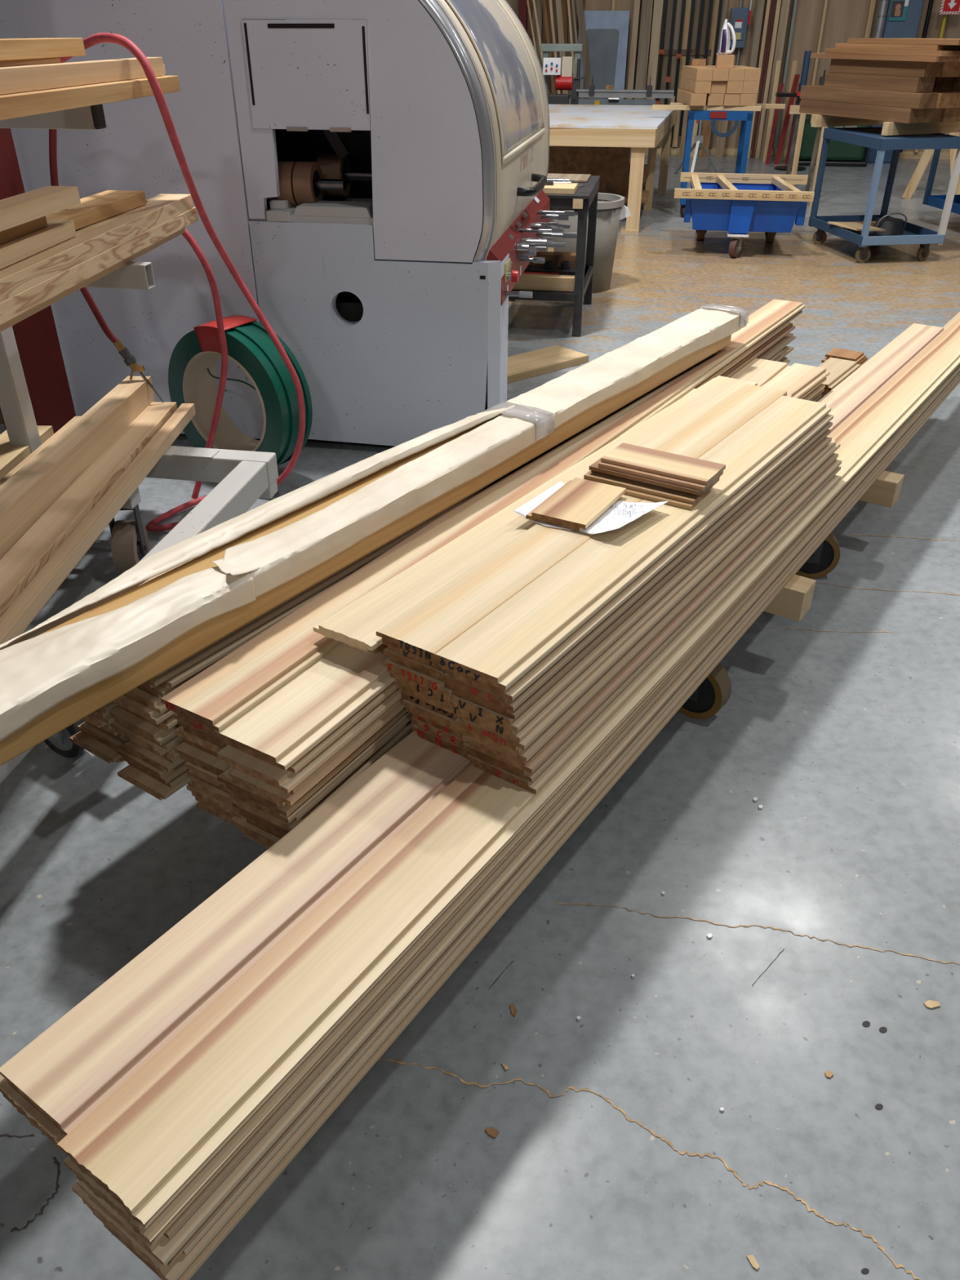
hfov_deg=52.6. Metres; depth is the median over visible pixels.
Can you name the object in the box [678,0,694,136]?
board
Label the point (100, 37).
air hose
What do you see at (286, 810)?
board
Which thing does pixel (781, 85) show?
pipe
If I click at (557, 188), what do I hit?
board
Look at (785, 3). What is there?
plank
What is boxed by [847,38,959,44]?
plank
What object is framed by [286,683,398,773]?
board
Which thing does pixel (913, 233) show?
tray
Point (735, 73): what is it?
block
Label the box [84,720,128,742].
board
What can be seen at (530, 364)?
board
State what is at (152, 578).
board
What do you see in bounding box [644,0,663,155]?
plank
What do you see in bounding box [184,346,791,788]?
board
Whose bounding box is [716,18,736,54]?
iron
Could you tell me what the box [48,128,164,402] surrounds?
air hose
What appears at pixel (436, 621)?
board
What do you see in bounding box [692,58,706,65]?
wood piece
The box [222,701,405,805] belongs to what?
board
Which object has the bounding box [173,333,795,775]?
board
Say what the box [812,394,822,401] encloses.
board
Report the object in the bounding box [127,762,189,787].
board
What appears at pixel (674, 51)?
trim
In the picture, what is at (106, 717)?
board
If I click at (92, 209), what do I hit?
board
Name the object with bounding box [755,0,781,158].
plank
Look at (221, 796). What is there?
board
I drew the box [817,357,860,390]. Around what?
board
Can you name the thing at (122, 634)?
bundle
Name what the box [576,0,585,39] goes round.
board
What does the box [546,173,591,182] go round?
panel
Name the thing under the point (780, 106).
sticker
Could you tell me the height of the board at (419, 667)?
0.018 m
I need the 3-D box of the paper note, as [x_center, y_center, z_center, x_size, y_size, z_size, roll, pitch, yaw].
[0.245,-0.291,2.139,0.265,0.031,0.220,20,37,29]
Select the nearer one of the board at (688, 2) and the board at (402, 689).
the board at (402, 689)
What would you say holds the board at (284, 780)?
on the board at (760, 371)
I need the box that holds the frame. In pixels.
[674,172,814,201]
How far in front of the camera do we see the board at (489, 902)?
1.53 m
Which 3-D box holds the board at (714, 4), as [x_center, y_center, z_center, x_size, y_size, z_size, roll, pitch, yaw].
[3.188,-8.227,13.371,0.075,2.600,0.030,5,33,8]
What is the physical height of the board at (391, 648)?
0.020 m
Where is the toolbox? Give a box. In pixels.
[522,271,559,275]
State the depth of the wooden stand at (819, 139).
9.89 m
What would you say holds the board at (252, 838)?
on the board
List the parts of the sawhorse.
leg, leg, leg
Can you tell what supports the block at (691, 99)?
on the sticker at (780, 106)
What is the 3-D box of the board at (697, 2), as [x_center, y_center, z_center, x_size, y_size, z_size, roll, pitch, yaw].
[2.947,-8.250,13.407,0.075,2.600,0.030,5,33,8]
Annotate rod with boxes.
[546,177,569,181]
[553,181,571,182]
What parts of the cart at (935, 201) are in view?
post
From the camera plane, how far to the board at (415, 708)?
1.75 m
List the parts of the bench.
panel, leg, rail, leg, leg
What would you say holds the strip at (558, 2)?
on the floor
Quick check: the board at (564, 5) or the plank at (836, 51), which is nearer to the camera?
the plank at (836, 51)
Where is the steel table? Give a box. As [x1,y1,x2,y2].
[508,175,599,337]
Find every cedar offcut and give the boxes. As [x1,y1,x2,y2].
[583,470,712,510]
[588,457,719,497]
[598,442,725,491]
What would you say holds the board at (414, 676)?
on the board at (421, 689)
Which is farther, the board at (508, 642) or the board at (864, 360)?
the board at (864, 360)
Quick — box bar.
[545,180,553,185]
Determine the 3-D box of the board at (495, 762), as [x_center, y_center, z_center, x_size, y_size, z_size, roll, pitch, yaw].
[0.516,-0.159,2.299,0.147,0.018,1.710,20,37,29]
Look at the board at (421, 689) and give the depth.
1.73 m
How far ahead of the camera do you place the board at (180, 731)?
1.70 m
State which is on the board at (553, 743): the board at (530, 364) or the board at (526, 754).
the board at (526, 754)
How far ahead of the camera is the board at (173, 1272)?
1.46 m
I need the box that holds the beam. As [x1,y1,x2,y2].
[512,273,574,291]
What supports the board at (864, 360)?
on the board
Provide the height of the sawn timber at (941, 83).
0.097 m
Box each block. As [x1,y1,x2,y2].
[528,251,576,266]
[605,84,613,89]
[676,88,706,106]
[680,77,711,93]
[682,65,713,80]
[697,65,728,80]
[705,93,724,105]
[710,80,726,93]
[713,65,745,80]
[715,54,734,67]
[723,93,740,106]
[725,80,743,93]
[733,65,760,80]
[739,93,756,106]
[742,80,759,93]
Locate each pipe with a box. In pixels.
[764,83,783,164]
[773,74,799,164]
[785,83,799,164]
[872,0,889,38]
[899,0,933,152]
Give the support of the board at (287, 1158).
on the cart at (794, 600)
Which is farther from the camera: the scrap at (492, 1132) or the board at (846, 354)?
the board at (846, 354)
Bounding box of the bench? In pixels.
[547,104,676,233]
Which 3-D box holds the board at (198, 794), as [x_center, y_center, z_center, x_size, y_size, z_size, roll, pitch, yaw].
[0.386,-0.455,2.949,0.134,0.018,3.305,18,36,26]
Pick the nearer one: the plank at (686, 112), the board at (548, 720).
the board at (548, 720)
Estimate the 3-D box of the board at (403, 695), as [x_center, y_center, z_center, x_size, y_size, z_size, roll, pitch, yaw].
[0.400,-0.258,2.344,0.147,0.025,1.713,20,37,29]
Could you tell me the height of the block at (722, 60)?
0.100 m
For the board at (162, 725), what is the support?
on the board at (139, 726)
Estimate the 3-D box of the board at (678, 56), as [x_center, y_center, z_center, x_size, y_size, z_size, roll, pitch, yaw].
[2.739,-8.246,13.260,0.070,2.450,0.130,5,33,8]
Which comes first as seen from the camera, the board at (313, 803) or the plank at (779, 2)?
the board at (313, 803)
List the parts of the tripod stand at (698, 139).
leg, leg, post, leg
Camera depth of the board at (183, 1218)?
1.51 m
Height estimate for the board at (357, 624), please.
0.018 m
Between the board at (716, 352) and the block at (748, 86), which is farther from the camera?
the block at (748, 86)
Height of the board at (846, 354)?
0.018 m
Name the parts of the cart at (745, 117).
leg, leg, name plate, frame, leg, leg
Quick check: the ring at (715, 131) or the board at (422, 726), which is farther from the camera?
the ring at (715, 131)
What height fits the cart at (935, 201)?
0.900 m
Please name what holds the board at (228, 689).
on the board at (784, 323)
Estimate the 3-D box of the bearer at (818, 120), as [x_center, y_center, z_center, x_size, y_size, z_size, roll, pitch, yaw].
[3.080,-4.306,8.042,0.790,0.088,0.060,-13,34,-20]
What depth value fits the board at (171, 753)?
1.85 m
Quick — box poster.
[888,0,909,20]
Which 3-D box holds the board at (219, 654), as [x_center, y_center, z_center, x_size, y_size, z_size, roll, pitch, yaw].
[0.063,-0.453,2.590,0.144,0.018,2.361,20,37,29]
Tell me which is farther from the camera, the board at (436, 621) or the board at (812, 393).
the board at (812, 393)
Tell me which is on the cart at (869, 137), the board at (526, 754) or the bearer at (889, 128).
the bearer at (889, 128)
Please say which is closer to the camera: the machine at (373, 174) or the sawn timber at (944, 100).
the machine at (373, 174)
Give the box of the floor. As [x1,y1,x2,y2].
[0,154,959,1279]
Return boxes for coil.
[168,315,312,466]
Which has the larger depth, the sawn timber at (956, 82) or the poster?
the poster
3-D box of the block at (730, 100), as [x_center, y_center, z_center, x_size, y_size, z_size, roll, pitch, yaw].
[2.297,-5.118,9.167,0.141,0.097,0.800,1,32,1]
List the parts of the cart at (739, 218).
caster plate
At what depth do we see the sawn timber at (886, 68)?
7.24 m
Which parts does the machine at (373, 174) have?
cabinet panel, access door, pressure arm, panel, panel, panel, rating plate, control panel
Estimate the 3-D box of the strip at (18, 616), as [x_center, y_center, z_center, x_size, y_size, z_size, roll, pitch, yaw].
[-1.085,-0.317,2.719,0.045,0.040,2.000,1,32,1]
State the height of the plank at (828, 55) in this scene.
0.033 m
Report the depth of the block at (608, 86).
11.25 m
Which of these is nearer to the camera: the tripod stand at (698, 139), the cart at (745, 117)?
the cart at (745, 117)
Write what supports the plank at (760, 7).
on the floor
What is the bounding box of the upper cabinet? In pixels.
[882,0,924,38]
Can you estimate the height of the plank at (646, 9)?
2.600 m
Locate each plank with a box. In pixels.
[626,0,639,98]
[630,0,653,155]
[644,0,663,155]
[671,96,675,102]
[678,110,688,156]
[689,120,697,156]
[700,120,711,157]
[714,120,728,157]
[747,0,770,157]
[749,0,764,67]
[751,0,775,158]
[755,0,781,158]
[760,0,790,158]
[810,53,958,62]
[825,48,959,56]
[835,43,959,50]
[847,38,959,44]
[914,38,944,39]
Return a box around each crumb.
[706,933,712,938]
[719,1106,724,1111]
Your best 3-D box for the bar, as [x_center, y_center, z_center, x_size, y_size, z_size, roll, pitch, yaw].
[0.287,-2.597,5.520,0.260,0.020,0.030,5,33,8]
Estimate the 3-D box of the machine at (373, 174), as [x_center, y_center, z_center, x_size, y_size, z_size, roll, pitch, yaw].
[-0.711,-2.182,4.467,2.300,2.000,1.811,5,33,8]
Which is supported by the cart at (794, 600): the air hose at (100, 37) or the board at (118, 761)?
the board at (118, 761)
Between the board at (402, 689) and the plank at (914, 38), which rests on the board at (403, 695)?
the board at (402, 689)
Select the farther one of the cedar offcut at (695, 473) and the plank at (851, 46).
the plank at (851, 46)
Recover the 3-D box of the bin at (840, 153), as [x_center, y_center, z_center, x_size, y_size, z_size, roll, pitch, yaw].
[4.707,-6.724,13.046,0.950,0.600,0.620,5,33,8]
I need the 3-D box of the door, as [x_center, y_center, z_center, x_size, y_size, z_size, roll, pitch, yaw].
[1.699,-7.837,13.726,0.680,1.760,0.044,5,33,8]
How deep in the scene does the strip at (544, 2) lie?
13.46 m
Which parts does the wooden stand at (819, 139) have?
leg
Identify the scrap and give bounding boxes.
[484,1127,498,1138]
[824,1070,833,1078]
[827,221,885,231]
[923,1000,940,1008]
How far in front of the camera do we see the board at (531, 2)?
13.54 m
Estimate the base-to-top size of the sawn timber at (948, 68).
0.097 m
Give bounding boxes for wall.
[505,0,959,151]
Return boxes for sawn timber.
[799,98,927,123]
[800,84,937,109]
[820,84,957,108]
[823,72,935,93]
[829,58,942,77]
[924,108,942,122]
[933,76,953,90]
[933,90,959,107]
[939,107,959,122]
[940,62,959,76]
[951,76,959,90]
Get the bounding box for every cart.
[44,470,904,757]
[680,110,753,217]
[684,182,807,257]
[808,127,959,262]
[922,133,959,214]
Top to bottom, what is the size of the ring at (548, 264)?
0.039 m
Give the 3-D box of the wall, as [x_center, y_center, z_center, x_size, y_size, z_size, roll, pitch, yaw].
[2.149,-9.920,12.775,14.000,6.300,0.250,5,33,8]
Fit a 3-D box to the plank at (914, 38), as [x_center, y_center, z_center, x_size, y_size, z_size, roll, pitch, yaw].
[3.358,-4.446,7.221,0.205,0.033,1.100,-13,34,-20]
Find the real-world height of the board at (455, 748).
0.020 m
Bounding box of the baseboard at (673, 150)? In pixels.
[656,146,950,159]
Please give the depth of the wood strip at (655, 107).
8.91 m
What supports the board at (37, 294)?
on the board at (37, 308)
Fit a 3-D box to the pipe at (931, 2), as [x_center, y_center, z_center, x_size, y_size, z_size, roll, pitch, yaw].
[5.846,-8.185,12.646,0.056,3.300,0.056,5,33,8]
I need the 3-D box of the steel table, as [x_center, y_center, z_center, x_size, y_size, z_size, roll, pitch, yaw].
[0.392,-2.377,5.971,0.575,0.770,0.892,5,33,8]
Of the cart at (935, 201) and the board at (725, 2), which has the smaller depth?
the cart at (935, 201)
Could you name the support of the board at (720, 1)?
attached to the wall
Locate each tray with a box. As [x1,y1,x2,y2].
[808,214,945,245]
[822,127,959,150]
[925,194,959,214]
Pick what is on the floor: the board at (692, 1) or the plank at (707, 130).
the plank at (707, 130)
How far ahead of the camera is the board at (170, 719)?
1.78 m
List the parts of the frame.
rail, rail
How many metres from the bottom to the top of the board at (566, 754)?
0.018 m
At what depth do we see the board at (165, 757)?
1.87 m
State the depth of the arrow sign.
12.51 m
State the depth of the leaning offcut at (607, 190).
9.37 m
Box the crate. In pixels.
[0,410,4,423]
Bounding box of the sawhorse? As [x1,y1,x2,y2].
[902,132,959,199]
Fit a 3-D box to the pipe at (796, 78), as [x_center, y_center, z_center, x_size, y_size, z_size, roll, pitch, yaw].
[4.062,-6.883,12.876,0.160,1.050,0.060,5,33,8]
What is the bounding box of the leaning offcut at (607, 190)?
[604,184,612,193]
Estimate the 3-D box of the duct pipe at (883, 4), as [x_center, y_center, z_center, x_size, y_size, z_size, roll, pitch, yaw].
[5.256,-8.298,12.638,0.128,3.300,0.128,5,33,8]
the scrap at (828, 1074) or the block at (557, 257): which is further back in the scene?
the block at (557, 257)
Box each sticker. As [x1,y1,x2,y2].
[0,57,61,66]
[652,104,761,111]
[670,102,785,109]
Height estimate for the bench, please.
0.850 m
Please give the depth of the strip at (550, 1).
13.37 m
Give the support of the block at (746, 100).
on the sticker at (780, 106)
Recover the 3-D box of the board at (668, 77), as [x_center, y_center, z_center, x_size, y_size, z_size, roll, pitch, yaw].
[2.615,-8.247,13.262,0.070,2.450,0.130,5,33,8]
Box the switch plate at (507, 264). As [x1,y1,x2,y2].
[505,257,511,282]
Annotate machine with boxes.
[0,0,577,446]
[540,43,674,105]
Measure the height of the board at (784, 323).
0.018 m
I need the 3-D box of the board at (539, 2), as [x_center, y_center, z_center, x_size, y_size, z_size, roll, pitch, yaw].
[0.821,-8.372,13.695,0.090,2.700,0.030,5,33,8]
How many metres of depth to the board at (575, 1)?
13.48 m
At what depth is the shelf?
5.69 m
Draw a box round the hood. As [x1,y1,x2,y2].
[418,0,549,262]
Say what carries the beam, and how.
on the steel table
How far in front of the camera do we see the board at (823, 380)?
3.43 m
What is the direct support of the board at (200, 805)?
on the board
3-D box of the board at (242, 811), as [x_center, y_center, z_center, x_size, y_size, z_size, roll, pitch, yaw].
[0.351,-0.308,2.680,0.155,0.018,2.756,18,36,26]
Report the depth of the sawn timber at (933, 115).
7.21 m
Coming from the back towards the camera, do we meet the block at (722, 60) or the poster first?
the poster
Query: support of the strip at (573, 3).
on the floor
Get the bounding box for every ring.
[544,260,555,269]
[560,261,571,270]
[711,120,738,137]
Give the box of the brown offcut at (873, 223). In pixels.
[838,221,875,230]
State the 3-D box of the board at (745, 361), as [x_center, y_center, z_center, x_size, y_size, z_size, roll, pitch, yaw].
[0.382,-0.570,2.847,0.135,0.018,3.255,18,36,26]
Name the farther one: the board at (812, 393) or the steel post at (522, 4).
the steel post at (522, 4)
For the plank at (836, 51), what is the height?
0.033 m
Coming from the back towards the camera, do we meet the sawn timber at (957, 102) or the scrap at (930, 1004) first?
the sawn timber at (957, 102)
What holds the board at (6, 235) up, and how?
on the board at (56, 231)
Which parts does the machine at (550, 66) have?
motor, fence rail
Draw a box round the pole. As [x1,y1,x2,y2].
[938,15,946,38]
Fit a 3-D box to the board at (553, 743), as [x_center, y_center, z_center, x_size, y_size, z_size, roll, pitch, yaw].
[0.514,-0.174,2.288,0.147,0.018,1.705,20,37,29]
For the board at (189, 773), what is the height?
0.018 m
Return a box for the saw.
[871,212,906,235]
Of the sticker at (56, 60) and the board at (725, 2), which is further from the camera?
the board at (725, 2)
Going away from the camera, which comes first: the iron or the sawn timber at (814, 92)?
the sawn timber at (814, 92)
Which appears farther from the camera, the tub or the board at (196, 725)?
the tub
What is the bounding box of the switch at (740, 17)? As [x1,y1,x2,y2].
[728,0,751,65]
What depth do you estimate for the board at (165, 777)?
1.90 m
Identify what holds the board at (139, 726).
on the board at (176, 740)
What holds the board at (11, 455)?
on the rack
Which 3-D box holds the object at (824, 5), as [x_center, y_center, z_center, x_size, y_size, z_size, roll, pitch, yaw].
[4.598,-9.626,12.222,0.035,6.210,0.130,5,33,8]
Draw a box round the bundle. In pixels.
[0,303,749,765]
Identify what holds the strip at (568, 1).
on the floor
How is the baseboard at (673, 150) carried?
attached to the wall
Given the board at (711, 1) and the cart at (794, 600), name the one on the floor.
the cart at (794, 600)
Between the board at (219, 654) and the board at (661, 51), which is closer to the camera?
the board at (219, 654)
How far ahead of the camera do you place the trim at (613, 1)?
13.31 m
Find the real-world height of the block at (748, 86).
0.097 m
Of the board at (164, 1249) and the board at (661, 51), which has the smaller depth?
the board at (164, 1249)
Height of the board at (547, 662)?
0.018 m
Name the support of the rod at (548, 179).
on the steel table
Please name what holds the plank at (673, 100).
on the floor
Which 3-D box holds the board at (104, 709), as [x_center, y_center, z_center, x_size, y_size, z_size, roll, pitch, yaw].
[-0.069,-0.423,2.756,0.145,0.018,2.477,20,37,29]
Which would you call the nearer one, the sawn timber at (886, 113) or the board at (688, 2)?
the sawn timber at (886, 113)
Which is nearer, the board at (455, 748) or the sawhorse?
the board at (455, 748)
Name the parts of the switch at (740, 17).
door, switch lever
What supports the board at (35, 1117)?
on the board
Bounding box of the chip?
[501,1062,509,1071]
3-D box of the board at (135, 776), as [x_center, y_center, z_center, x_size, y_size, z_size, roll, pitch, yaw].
[0.036,-0.255,2.773,0.144,0.018,2.474,20,37,29]
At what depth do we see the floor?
1.92 m
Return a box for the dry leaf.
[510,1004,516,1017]
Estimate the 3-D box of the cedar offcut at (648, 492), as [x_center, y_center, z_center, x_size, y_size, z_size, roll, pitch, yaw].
[0.389,-0.365,2.271,0.275,0.018,0.127,19,37,27]
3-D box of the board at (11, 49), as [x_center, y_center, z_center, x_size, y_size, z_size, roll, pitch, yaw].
[-1.061,-1.220,2.012,0.090,0.038,1.000,2,32,3]
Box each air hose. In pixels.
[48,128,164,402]
[59,32,305,531]
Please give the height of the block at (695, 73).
0.097 m
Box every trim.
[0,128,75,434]
[611,0,615,10]
[648,48,717,55]
[701,0,719,146]
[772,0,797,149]
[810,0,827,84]
[862,0,875,38]
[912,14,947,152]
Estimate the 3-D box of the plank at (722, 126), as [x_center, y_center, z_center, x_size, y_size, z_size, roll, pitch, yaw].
[3.429,-7.343,13.655,0.140,1.000,0.150,5,33,8]
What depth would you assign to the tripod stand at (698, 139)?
11.84 m
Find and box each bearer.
[810,114,884,127]
[881,121,959,135]
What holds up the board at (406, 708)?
on the board at (422, 726)
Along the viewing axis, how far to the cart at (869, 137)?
7.51 m
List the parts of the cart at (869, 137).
post, post, post, post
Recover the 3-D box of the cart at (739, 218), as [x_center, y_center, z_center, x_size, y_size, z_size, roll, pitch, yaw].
[2.143,-3.465,8.016,0.920,0.435,1.002,5,33,8]
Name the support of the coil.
on the floor
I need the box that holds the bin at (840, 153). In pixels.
[797,114,869,166]
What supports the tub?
in the cart at (739, 218)
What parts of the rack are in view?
arm, arm, cross rail, rail, clamp plate, rail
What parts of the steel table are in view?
leg, leg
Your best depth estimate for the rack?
3.10 m
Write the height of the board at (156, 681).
0.018 m
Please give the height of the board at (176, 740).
0.018 m
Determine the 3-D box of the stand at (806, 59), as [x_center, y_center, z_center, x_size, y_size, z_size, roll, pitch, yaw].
[4.055,-6.701,12.333,0.640,1.320,0.400,5,33,8]
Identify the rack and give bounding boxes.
[0,103,278,783]
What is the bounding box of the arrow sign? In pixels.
[938,0,959,14]
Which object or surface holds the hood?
attached to the machine at (373, 174)
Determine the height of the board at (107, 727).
0.018 m
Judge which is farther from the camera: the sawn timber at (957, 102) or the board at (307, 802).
the sawn timber at (957, 102)
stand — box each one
[673,120,719,173]
[774,50,826,171]
[786,91,812,186]
[804,114,827,206]
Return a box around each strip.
[0,403,195,644]
[527,0,537,56]
[532,0,549,93]
[542,0,555,93]
[549,0,560,93]
[555,0,568,93]
[567,0,573,78]
[571,0,582,98]
[576,0,593,98]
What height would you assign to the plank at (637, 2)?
2.600 m
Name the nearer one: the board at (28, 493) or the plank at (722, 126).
the board at (28, 493)
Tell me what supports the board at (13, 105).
on the rack
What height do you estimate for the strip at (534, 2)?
2.700 m
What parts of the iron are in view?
sole plate, water tank, handle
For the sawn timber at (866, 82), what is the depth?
7.32 m
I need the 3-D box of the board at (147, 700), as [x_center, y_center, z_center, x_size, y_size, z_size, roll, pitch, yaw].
[0.062,-0.430,2.624,0.144,0.018,2.438,20,37,29]
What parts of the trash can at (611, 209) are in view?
handle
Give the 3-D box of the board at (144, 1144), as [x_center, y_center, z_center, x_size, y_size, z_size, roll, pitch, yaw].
[0.999,-0.476,2.876,0.154,0.018,5.048,20,37,29]
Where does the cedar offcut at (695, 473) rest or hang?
on the cedar offcut at (594, 468)
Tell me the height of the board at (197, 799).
0.018 m
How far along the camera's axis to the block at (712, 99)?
8.85 m
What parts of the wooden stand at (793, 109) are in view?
leg, leg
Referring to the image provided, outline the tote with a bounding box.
[862,124,893,163]
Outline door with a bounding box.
[577,10,629,98]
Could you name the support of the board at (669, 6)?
attached to the wall
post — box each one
[518,0,527,31]
[762,60,781,162]
[779,60,797,162]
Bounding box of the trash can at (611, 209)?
[552,192,631,293]
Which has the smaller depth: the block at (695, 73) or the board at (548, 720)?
the board at (548, 720)
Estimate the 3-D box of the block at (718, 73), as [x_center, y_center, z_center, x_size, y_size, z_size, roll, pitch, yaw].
[2.167,-5.284,9.060,0.141,0.097,0.800,1,32,1]
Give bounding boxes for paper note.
[514,481,667,534]
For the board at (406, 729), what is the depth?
1.74 m
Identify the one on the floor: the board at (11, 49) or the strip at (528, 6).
the strip at (528, 6)
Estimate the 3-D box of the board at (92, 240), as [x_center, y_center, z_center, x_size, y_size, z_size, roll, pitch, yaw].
[-1.029,-0.858,2.231,0.101,0.040,2.000,2,32,3]
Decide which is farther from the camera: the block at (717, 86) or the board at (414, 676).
the block at (717, 86)
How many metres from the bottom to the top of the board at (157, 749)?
0.018 m
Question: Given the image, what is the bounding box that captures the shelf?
[508,264,592,302]
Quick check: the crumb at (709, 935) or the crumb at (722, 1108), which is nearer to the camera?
the crumb at (722, 1108)
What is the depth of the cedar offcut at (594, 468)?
2.23 m
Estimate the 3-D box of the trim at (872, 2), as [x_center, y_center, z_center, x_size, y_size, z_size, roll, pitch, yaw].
[5.189,-9.570,12.134,0.060,6.210,0.130,5,33,8]
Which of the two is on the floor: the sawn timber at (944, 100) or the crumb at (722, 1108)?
the crumb at (722, 1108)
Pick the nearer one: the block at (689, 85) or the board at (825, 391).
the board at (825, 391)
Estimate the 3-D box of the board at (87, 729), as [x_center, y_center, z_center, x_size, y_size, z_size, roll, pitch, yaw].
[-0.094,-0.324,2.812,0.144,0.018,2.394,20,37,29]
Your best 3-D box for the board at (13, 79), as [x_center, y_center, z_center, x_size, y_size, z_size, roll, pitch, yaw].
[-1.000,-1.244,2.152,0.050,0.046,1.600,2,32,3]
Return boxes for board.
[0,37,85,60]
[0,57,164,94]
[0,75,180,120]
[0,186,80,231]
[0,194,193,302]
[0,207,197,324]
[0,216,47,244]
[0,219,75,269]
[0,227,185,332]
[0,323,946,1135]
[0,376,155,559]
[0,401,177,617]
[0,416,80,485]
[0,425,53,479]
[0,1074,66,1146]
[45,190,146,230]
[57,317,959,1228]
[62,315,959,1246]
[69,731,121,763]
[71,374,959,1279]
[75,364,959,1266]
[77,721,123,751]
[81,714,107,728]
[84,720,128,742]
[90,711,115,724]
[92,378,959,1279]
[96,701,118,714]
[100,724,118,735]
[108,706,180,746]
[110,720,183,756]
[112,694,174,724]
[115,757,124,763]
[116,747,188,783]
[116,764,194,799]
[118,704,177,730]
[120,739,185,772]
[122,725,182,750]
[124,687,167,713]
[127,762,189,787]
[132,741,180,763]
[137,649,235,698]
[138,558,194,586]
[142,354,715,688]
[152,351,716,678]
[159,547,391,688]
[160,298,804,732]
[162,715,175,724]
[163,311,959,1239]
[164,741,183,759]
[166,370,959,1266]
[173,322,789,739]
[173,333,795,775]
[174,725,222,752]
[177,323,795,748]
[177,337,786,760]
[182,372,959,1255]
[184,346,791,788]
[186,356,790,819]
[187,346,794,793]
[187,360,782,809]
[195,796,234,817]
[195,801,237,826]
[213,388,696,770]
[217,688,400,793]
[217,707,407,816]
[219,711,412,823]
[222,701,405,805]
[228,720,415,831]
[230,816,280,846]
[231,730,413,835]
[238,810,284,838]
[244,833,271,848]
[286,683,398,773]
[289,358,790,794]
[293,715,412,821]
[313,375,757,652]
[376,383,791,665]
[382,638,448,673]
[382,647,449,684]
[383,657,452,696]
[390,671,456,707]
[391,679,457,715]
[400,692,462,719]
[402,698,464,735]
[404,706,462,738]
[411,717,466,747]
[412,724,470,758]
[434,395,831,690]
[441,413,833,701]
[442,422,832,711]
[444,429,831,719]
[448,436,831,732]
[449,435,835,742]
[453,443,840,751]
[457,453,838,761]
[462,458,841,773]
[462,466,840,782]
[466,475,840,794]
[506,345,589,383]
[525,477,626,530]
[526,0,533,40]
[535,0,542,66]
[542,182,577,194]
[545,0,551,93]
[548,0,557,93]
[560,0,568,93]
[569,0,577,93]
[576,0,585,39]
[654,0,664,99]
[657,0,673,146]
[667,0,682,104]
[671,0,691,146]
[688,0,700,65]
[692,0,710,133]
[693,310,802,388]
[699,0,716,147]
[708,0,728,147]
[760,363,830,398]
[768,350,782,360]
[799,377,826,399]
[802,384,825,399]
[808,388,823,400]
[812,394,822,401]
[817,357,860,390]
[821,356,869,370]
[821,373,851,394]
[825,347,866,363]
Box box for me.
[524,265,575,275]
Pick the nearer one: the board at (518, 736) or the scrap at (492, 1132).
the scrap at (492, 1132)
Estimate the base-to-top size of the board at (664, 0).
2.600 m
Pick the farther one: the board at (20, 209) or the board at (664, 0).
the board at (664, 0)
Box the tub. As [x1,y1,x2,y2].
[689,182,801,232]
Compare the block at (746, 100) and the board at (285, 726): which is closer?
the board at (285, 726)
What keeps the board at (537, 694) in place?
on the board at (531, 712)
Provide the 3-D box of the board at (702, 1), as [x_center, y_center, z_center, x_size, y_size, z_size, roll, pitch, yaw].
[2.979,-8.224,13.225,0.070,2.450,0.130,5,33,8]
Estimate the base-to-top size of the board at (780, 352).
0.018 m
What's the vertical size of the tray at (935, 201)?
0.075 m
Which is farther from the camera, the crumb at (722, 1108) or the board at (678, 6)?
the board at (678, 6)
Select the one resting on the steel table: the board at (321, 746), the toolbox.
the toolbox
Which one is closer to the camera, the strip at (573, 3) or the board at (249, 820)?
the board at (249, 820)
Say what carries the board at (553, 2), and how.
on the floor

